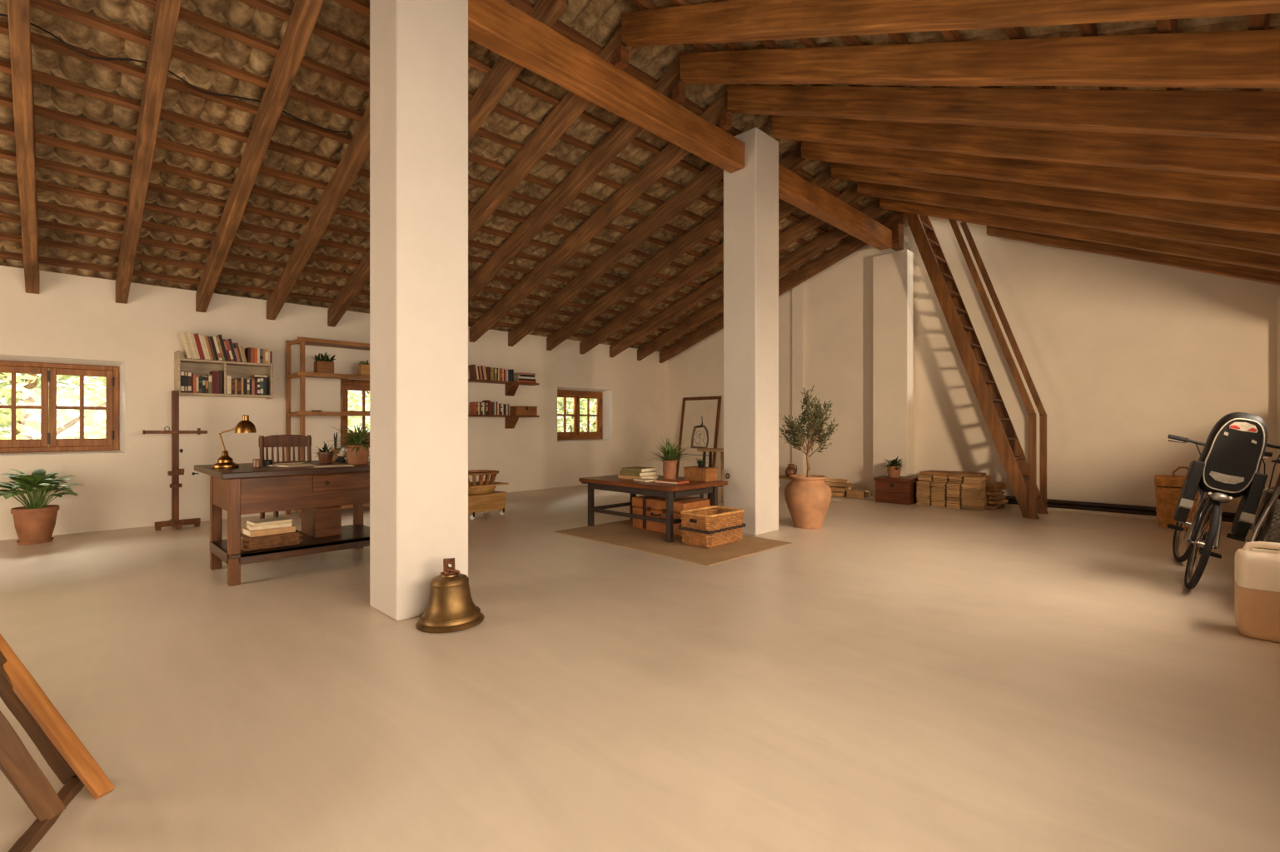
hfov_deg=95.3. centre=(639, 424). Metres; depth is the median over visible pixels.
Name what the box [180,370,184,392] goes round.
book
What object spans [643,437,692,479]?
potted plant
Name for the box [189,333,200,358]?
book
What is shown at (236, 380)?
book
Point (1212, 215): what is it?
rafter
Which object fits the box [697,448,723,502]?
stool
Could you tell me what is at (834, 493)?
log
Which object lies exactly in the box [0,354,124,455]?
window
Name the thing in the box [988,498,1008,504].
stick
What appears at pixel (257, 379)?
book
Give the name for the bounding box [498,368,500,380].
book
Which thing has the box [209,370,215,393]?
book
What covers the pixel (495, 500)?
crate
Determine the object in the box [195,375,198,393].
book
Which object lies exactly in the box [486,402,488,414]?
book
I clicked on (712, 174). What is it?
rafter
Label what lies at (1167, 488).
wicker hamper
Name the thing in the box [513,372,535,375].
book
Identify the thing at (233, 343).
book
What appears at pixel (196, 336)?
book
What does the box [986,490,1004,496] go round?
stick
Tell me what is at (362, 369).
planter box
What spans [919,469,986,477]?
board
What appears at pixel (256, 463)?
cup
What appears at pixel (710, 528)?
wicker basket
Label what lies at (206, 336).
book
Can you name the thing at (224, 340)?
book
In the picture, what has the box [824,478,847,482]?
log
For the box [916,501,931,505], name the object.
bundle
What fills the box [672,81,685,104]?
stud
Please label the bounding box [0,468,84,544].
potted plant
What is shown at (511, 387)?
shelf
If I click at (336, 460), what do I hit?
book
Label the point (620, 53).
stud
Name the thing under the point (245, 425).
desk lamp
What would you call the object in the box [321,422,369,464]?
potted fern
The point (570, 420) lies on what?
tree
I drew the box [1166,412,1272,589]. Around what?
bicycle
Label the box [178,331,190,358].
book
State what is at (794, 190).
ridge beam
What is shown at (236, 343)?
book
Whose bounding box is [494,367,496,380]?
book
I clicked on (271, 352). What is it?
book
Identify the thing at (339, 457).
book
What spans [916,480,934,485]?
bundle
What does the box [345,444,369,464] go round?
pot
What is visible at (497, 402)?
book
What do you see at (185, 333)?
book
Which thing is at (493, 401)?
book
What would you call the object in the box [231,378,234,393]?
book
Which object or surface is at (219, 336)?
book
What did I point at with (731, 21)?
rafter
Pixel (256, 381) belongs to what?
book
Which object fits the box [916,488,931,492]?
bundle
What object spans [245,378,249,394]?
book
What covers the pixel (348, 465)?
paper pad
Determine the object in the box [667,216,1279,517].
wall
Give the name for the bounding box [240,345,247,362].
book
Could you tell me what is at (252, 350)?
book
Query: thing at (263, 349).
book
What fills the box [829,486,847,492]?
log
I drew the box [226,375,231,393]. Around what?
book
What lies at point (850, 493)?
log
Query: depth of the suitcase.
6.18 m
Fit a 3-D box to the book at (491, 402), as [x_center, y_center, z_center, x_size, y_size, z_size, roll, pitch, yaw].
[-2.450,-0.266,9.506,0.154,0.210,0.030,0,0,45]
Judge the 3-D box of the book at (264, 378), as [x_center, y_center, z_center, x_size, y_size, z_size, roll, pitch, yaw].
[-4.686,-0.475,7.256,0.152,0.220,0.034,0,0,45]
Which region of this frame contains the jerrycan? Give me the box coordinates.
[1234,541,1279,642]
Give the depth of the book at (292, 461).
5.04 m
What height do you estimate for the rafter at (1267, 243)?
1.940 m
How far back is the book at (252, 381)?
7.11 m
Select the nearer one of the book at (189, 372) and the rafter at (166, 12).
the rafter at (166, 12)
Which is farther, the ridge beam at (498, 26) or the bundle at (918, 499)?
the bundle at (918, 499)
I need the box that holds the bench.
[778,475,791,488]
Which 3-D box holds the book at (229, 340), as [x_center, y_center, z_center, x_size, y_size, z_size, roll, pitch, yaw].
[-4.919,-0.892,7.019,0.149,0.269,0.089,0,0,45]
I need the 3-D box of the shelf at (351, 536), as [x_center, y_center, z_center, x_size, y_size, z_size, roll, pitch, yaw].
[-2.760,0.963,4.784,0.720,0.075,1.148,0,0,45]
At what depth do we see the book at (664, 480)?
5.92 m
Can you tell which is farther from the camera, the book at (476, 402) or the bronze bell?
the book at (476, 402)
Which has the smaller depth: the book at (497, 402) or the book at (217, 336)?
the book at (217, 336)
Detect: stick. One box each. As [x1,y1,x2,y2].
[985,503,1004,509]
[986,482,1005,487]
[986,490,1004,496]
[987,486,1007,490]
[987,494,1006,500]
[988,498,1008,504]
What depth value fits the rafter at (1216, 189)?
4.98 m
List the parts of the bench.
seat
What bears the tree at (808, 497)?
on the floor
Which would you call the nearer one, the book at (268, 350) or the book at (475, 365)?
the book at (268, 350)
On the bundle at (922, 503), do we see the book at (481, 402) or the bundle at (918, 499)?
the bundle at (918, 499)
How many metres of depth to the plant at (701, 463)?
6.21 m
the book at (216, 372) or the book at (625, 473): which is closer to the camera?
the book at (625, 473)
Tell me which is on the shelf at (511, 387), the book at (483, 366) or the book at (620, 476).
the book at (483, 366)
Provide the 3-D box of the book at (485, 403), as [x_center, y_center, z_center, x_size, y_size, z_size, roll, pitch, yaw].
[-2.541,-0.261,9.414,0.154,0.200,0.034,0,0,45]
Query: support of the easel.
on the floor
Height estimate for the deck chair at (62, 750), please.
0.615 m
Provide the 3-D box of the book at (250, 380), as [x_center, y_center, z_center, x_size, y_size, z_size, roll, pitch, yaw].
[-4.789,-0.458,7.147,0.144,0.185,0.022,0,0,45]
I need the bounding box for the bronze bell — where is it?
[415,557,484,632]
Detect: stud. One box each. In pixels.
[613,44,628,69]
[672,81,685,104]
[718,111,732,130]
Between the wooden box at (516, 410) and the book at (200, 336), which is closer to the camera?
the book at (200, 336)
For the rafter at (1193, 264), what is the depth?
6.85 m
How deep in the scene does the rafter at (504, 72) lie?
5.05 m
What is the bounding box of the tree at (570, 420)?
[557,397,596,432]
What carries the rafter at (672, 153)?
attached to the ceiling at (87, 109)
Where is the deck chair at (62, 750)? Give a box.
[0,633,114,851]
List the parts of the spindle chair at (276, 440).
leg, leg, rail, leg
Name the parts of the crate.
lid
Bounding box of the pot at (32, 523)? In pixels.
[10,504,59,542]
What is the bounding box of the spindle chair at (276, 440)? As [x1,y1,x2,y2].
[258,434,311,518]
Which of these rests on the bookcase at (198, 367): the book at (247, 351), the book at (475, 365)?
the book at (247, 351)
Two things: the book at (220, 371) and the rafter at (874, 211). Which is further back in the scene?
the rafter at (874, 211)
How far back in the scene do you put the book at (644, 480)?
6.12 m
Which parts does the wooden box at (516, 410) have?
lid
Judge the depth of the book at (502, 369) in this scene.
9.60 m
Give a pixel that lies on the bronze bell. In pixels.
(450, 607)
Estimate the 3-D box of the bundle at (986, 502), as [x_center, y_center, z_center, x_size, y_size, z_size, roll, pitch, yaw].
[4.676,1.075,8.084,0.223,0.044,0.620,0,0,45]
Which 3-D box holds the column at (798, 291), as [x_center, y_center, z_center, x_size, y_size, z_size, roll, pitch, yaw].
[2.855,-0.750,10.509,0.230,3.800,0.070,0,0,45]
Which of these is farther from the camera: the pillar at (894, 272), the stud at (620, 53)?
the pillar at (894, 272)
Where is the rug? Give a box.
[554,518,791,565]
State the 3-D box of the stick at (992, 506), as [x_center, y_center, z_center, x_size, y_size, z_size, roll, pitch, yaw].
[4.866,1.119,7.995,0.346,0.057,0.112,0,0,-35]
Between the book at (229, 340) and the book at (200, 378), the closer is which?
the book at (200, 378)
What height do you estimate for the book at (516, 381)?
0.036 m
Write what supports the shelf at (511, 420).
attached to the wall at (73, 316)
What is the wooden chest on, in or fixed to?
on the floor
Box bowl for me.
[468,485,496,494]
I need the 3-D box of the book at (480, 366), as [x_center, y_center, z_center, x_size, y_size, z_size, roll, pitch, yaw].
[-2.594,-0.831,9.359,0.151,0.222,0.068,0,0,45]
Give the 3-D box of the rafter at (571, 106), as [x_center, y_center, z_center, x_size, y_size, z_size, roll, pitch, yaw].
[-1.882,-2.343,6.652,5.141,2.007,0.107,0,0,45]
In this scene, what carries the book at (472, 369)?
on the shelf at (511, 387)
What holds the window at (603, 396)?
in the wall at (73, 316)
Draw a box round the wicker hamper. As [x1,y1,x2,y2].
[1153,466,1211,531]
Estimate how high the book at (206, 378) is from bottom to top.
0.186 m
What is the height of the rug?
0.009 m
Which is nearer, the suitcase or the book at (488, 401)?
the suitcase
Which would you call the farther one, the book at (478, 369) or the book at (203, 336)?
the book at (478, 369)
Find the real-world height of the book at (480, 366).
0.226 m
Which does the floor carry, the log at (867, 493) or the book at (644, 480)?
the log at (867, 493)
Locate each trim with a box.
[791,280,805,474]
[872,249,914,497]
[1277,296,1279,477]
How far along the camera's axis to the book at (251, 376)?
7.20 m
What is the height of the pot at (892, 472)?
0.170 m
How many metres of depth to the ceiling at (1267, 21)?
3.64 m
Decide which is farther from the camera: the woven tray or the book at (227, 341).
the book at (227, 341)
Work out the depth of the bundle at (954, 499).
8.02 m
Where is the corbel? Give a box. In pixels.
[890,223,903,251]
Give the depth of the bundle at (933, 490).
8.16 m
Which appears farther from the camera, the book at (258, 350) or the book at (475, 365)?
the book at (475, 365)
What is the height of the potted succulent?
0.196 m
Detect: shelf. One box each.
[209,524,369,564]
[468,378,539,395]
[468,414,539,428]
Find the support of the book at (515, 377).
on the book at (515, 378)
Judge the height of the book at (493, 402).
0.210 m
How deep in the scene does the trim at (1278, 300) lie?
6.26 m
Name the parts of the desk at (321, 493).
leg, panel, leg, drawer, leg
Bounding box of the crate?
[468,490,507,519]
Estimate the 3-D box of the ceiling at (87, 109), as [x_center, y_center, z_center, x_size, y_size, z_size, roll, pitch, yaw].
[-2.024,-2.521,6.878,5.730,2.184,12.700,0,0,45]
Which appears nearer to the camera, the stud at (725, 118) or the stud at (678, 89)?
the stud at (678, 89)
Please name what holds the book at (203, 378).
on the bookcase at (198, 367)
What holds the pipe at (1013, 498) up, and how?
attached to the wall at (1120, 356)
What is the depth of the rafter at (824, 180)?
9.39 m
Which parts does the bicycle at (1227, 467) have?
brake lever, frame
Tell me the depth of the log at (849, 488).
9.49 m
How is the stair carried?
on the floor
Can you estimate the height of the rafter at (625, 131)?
2.007 m
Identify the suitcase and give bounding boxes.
[632,495,711,536]
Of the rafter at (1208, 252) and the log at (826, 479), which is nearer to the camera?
the rafter at (1208, 252)
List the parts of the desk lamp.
arm, lamp shade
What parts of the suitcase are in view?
handle, lid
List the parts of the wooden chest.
lid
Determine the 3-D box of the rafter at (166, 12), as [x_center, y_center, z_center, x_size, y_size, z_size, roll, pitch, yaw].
[-3.901,-2.343,4.621,5.141,2.007,0.106,0,0,45]
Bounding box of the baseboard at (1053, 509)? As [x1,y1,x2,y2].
[1004,503,1255,527]
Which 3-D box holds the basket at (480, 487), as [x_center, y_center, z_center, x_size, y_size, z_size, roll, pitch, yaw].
[-2.033,0.725,7.346,0.536,0.270,0.568,0,0,39]
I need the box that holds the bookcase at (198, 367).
[174,350,273,398]
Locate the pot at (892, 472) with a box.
[886,465,901,478]
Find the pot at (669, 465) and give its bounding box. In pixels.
[662,459,677,479]
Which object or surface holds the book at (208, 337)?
on the bookcase at (198, 367)
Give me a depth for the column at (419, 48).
3.54 m
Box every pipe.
[1002,495,1235,517]
[1005,499,1255,522]
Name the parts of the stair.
handrail, handrail, newel post, newel post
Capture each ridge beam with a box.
[468,0,745,173]
[778,164,891,249]
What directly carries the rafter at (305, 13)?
attached to the ceiling at (87, 109)
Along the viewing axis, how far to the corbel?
8.86 m
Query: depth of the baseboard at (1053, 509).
7.40 m
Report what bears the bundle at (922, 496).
on the bundle at (918, 499)
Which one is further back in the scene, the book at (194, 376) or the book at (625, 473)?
the book at (194, 376)
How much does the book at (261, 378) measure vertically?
0.215 m
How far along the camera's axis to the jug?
10.17 m
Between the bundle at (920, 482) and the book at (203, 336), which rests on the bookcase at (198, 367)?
the book at (203, 336)
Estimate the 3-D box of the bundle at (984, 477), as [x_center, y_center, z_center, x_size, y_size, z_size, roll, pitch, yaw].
[4.698,0.736,8.105,0.220,0.043,0.519,0,0,45]
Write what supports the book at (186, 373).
on the bookcase at (198, 367)
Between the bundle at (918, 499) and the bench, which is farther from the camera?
the bench
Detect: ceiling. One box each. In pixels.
[0,0,897,351]
[616,0,1279,91]
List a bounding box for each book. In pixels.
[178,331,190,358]
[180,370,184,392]
[184,332,194,358]
[184,371,188,393]
[187,332,197,358]
[188,371,191,393]
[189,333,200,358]
[191,373,193,393]
[193,333,204,359]
[193,374,195,393]
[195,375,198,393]
[198,334,208,359]
[198,376,202,393]
[201,335,210,359]
[202,377,205,393]
[204,335,213,359]
[205,373,212,393]
[205,377,208,393]
[207,336,215,360]
[209,336,219,360]
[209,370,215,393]
[212,336,222,360]
[215,335,224,360]
[215,371,219,393]
[216,334,228,361]
[218,370,222,393]
[223,338,230,361]
[225,338,237,361]
[225,339,234,361]
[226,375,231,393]
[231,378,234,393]
[232,342,239,361]
[234,378,237,393]
[235,342,242,362]
[235,378,241,394]
[239,345,244,362]
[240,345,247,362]
[241,378,243,394]
[242,525,295,537]
[243,378,246,394]
[244,347,250,362]
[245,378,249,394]
[245,516,292,526]
[246,522,292,530]
[249,374,267,378]
[249,379,251,394]
[250,347,254,363]
[251,379,254,394]
[254,348,257,363]
[254,378,257,394]
[254,378,259,394]
[257,348,259,363]
[259,348,263,363]
[259,377,263,394]
[263,348,264,363]
[263,377,266,395]
[264,348,268,363]
[265,463,315,467]
[268,349,269,363]
[269,351,272,363]
[272,460,305,464]
[335,458,369,462]
[337,453,369,456]
[338,455,369,459]
[468,364,477,379]
[469,402,476,414]
[475,364,478,379]
[476,402,478,414]
[477,365,480,379]
[478,365,483,379]
[478,402,479,414]
[479,402,481,414]
[480,365,483,379]
[481,402,483,414]
[482,365,487,379]
[482,400,489,414]
[483,402,486,414]
[485,366,488,379]
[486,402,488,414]
[488,367,490,380]
[489,401,491,414]
[490,367,492,380]
[491,402,493,414]
[492,368,493,380]
[493,401,497,414]
[493,402,494,414]
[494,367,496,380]
[496,368,498,380]
[497,402,498,414]
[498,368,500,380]
[500,368,502,380]
[502,368,503,381]
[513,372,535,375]
[513,376,535,378]
[513,378,535,380]
[513,379,536,383]
[514,373,534,377]
[617,474,658,479]
[619,470,657,476]
[622,466,655,472]
[633,478,656,482]
[654,478,688,484]
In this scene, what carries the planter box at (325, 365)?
on the open shelving at (302, 374)
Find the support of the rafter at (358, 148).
attached to the ceiling at (87, 109)
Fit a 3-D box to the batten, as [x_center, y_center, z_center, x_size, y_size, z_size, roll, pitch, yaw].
[-3.568,-2.592,4.269,0.012,0.105,2.743,0,0,45]
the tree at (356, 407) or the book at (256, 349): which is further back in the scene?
the tree at (356, 407)
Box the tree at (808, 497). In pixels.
[778,384,837,528]
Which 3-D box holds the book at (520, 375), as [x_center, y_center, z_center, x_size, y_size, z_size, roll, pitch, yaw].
[-1.984,-0.834,10.004,0.190,0.034,0.300,0,0,44]
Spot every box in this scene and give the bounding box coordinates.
[312,352,335,373]
[357,359,369,375]
[509,405,537,415]
[683,466,718,482]
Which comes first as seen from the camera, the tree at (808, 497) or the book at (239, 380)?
the tree at (808, 497)
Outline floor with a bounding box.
[0,484,1279,851]
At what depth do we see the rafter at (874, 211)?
9.70 m
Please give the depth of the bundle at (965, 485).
7.89 m
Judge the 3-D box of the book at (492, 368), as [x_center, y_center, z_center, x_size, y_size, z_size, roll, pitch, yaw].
[-2.441,-0.822,9.514,0.152,0.205,0.024,0,0,45]
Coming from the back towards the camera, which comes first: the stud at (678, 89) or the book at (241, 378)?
the book at (241, 378)
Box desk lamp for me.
[210,414,256,468]
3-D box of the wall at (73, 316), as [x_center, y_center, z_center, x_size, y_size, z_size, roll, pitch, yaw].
[-3.826,-0.217,8.669,0.450,2.735,12.100,0,0,45]
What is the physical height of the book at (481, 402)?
0.200 m
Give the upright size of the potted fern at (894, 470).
0.315 m
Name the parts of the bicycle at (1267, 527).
frame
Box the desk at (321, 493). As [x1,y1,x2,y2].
[191,460,369,586]
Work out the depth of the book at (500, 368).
9.57 m
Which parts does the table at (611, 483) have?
leg, leg, leg, leg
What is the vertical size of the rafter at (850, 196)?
2.007 m
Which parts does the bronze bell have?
moulding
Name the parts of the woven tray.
lid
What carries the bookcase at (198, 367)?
attached to the wall at (73, 316)
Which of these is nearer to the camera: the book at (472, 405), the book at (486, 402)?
the book at (472, 405)
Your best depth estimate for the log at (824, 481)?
9.56 m
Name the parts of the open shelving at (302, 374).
post, rail, rail, rail, post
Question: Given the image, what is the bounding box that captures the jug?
[784,463,796,477]
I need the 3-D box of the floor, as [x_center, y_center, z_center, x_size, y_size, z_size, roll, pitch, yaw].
[-0.511,1.210,5.443,10.800,0.120,13.400,0,0,45]
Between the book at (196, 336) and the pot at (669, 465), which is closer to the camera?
the pot at (669, 465)
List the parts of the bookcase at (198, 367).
panel, panel, panel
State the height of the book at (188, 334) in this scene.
0.298 m
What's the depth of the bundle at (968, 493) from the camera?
7.89 m
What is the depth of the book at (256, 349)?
7.13 m
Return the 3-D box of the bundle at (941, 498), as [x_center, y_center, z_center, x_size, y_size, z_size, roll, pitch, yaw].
[4.377,1.027,8.367,0.180,0.044,0.642,0,0,45]
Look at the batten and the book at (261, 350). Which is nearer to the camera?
the batten
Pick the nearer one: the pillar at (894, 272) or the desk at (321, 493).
the desk at (321, 493)
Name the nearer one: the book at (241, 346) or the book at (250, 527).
the book at (250, 527)
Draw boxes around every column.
[369,0,468,621]
[723,127,778,535]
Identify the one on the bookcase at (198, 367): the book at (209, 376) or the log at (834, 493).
the book at (209, 376)
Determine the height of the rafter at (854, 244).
2.007 m
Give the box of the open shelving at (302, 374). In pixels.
[285,336,369,517]
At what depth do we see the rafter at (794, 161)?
8.64 m
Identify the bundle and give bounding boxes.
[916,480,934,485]
[916,484,932,488]
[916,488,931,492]
[916,491,932,495]
[916,494,931,498]
[916,498,931,502]
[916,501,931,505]
[917,473,933,478]
[917,477,933,481]
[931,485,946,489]
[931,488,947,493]
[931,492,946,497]
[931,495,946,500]
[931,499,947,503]
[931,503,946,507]
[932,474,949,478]
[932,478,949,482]
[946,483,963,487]
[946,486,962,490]
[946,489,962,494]
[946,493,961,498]
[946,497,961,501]
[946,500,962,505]
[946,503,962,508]
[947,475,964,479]
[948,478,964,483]
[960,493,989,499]
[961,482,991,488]
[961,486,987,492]
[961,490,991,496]
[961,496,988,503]
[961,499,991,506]
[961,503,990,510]
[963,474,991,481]
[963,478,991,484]
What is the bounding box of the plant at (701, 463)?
[695,458,706,467]
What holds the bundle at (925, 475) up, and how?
on the bundle at (918, 478)
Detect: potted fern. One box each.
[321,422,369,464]
[881,456,905,478]
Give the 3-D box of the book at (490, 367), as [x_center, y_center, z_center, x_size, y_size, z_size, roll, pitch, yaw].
[-2.466,-0.822,9.500,0.170,0.205,0.028,0,0,45]
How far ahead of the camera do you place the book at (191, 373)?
6.69 m
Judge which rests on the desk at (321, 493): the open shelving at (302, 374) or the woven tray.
the woven tray
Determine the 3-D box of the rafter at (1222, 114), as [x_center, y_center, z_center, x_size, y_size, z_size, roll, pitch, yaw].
[2.332,-2.378,4.353,4.061,1.940,0.109,0,0,45]
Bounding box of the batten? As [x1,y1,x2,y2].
[0,13,350,133]
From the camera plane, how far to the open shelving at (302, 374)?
7.47 m
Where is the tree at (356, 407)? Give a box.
[348,390,369,432]
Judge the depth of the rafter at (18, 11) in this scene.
4.30 m
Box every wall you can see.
[0,265,667,540]
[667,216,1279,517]
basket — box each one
[468,469,508,494]
[678,505,745,548]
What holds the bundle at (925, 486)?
on the bundle at (923, 490)
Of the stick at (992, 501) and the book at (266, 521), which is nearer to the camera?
the book at (266, 521)
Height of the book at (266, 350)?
0.178 m
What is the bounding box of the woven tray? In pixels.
[240,529,303,551]
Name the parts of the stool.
leg, leg, seat, leg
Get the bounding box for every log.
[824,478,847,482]
[824,481,851,483]
[825,482,852,487]
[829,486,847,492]
[831,491,845,496]
[832,486,851,489]
[846,489,865,498]
[865,490,871,496]
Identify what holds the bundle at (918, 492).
on the bundle at (922, 496)
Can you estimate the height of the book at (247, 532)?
0.045 m
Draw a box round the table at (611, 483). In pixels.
[578,474,727,542]
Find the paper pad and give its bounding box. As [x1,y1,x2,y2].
[313,463,353,467]
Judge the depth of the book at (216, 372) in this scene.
6.86 m
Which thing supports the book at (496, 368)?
on the shelf at (511, 387)
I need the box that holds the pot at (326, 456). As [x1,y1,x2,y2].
[317,451,333,463]
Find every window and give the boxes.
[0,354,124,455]
[340,378,369,445]
[557,386,612,441]
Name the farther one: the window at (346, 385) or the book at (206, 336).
the window at (346, 385)
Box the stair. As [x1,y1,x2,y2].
[904,212,1048,518]
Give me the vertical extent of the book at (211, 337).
0.278 m
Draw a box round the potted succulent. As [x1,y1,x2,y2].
[312,443,340,463]
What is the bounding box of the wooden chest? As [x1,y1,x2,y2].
[874,475,918,504]
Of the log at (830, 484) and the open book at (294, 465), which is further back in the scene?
the log at (830, 484)
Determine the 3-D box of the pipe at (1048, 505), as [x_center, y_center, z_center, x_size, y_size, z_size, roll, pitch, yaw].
[5.957,1.080,7.375,2.750,0.054,0.054,0,0,45]
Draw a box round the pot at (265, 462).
[262,459,272,465]
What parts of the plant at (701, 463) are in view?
pot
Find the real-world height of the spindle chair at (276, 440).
1.052 m
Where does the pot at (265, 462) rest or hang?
on the desk at (321, 493)
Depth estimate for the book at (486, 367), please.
9.40 m
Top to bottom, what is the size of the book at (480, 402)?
0.200 m
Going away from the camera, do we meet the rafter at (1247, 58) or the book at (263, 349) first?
the rafter at (1247, 58)
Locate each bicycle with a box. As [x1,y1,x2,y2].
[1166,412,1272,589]
[1226,443,1279,550]
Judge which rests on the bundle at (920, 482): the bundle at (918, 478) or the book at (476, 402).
the bundle at (918, 478)
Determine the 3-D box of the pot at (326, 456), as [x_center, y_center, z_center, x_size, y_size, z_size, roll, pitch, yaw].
[-2.787,0.289,5.168,0.130,0.100,0.130,0,0,-21]
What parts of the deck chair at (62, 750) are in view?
rail, rail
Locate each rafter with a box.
[6,0,39,293]
[115,0,181,303]
[195,0,323,312]
[266,103,369,319]
[327,0,568,326]
[468,28,636,241]
[468,59,688,302]
[469,90,733,342]
[508,163,723,346]
[546,144,810,350]
[579,165,840,354]
[609,183,865,357]
[621,0,1279,46]
[637,199,887,360]
[659,211,906,363]
[679,29,1279,88]
[727,84,1279,141]
[771,114,1279,180]
[801,140,1279,210]
[831,162,1279,234]
[856,181,1279,255]
[879,197,1279,272]
[986,225,1279,284]
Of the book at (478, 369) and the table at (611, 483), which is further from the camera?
the book at (478, 369)
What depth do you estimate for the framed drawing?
12.03 m
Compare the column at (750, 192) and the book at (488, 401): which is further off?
the book at (488, 401)
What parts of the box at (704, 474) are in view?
lid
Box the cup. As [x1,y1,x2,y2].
[252,458,261,468]
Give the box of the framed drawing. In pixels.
[676,395,721,477]
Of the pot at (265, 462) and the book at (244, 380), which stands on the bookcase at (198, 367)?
the book at (244, 380)
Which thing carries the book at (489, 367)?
on the shelf at (511, 387)
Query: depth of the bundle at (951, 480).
8.08 m
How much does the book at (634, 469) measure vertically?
0.038 m
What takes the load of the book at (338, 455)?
on the book at (339, 457)
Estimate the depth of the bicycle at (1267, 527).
3.82 m
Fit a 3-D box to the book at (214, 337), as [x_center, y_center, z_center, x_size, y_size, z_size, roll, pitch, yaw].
[-5.025,-0.897,6.913,0.151,0.279,0.090,0,0,45]
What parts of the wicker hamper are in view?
lid, handle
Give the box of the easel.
[142,390,207,530]
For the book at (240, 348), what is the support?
on the bookcase at (198, 367)
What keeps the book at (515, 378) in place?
on the book at (516, 381)

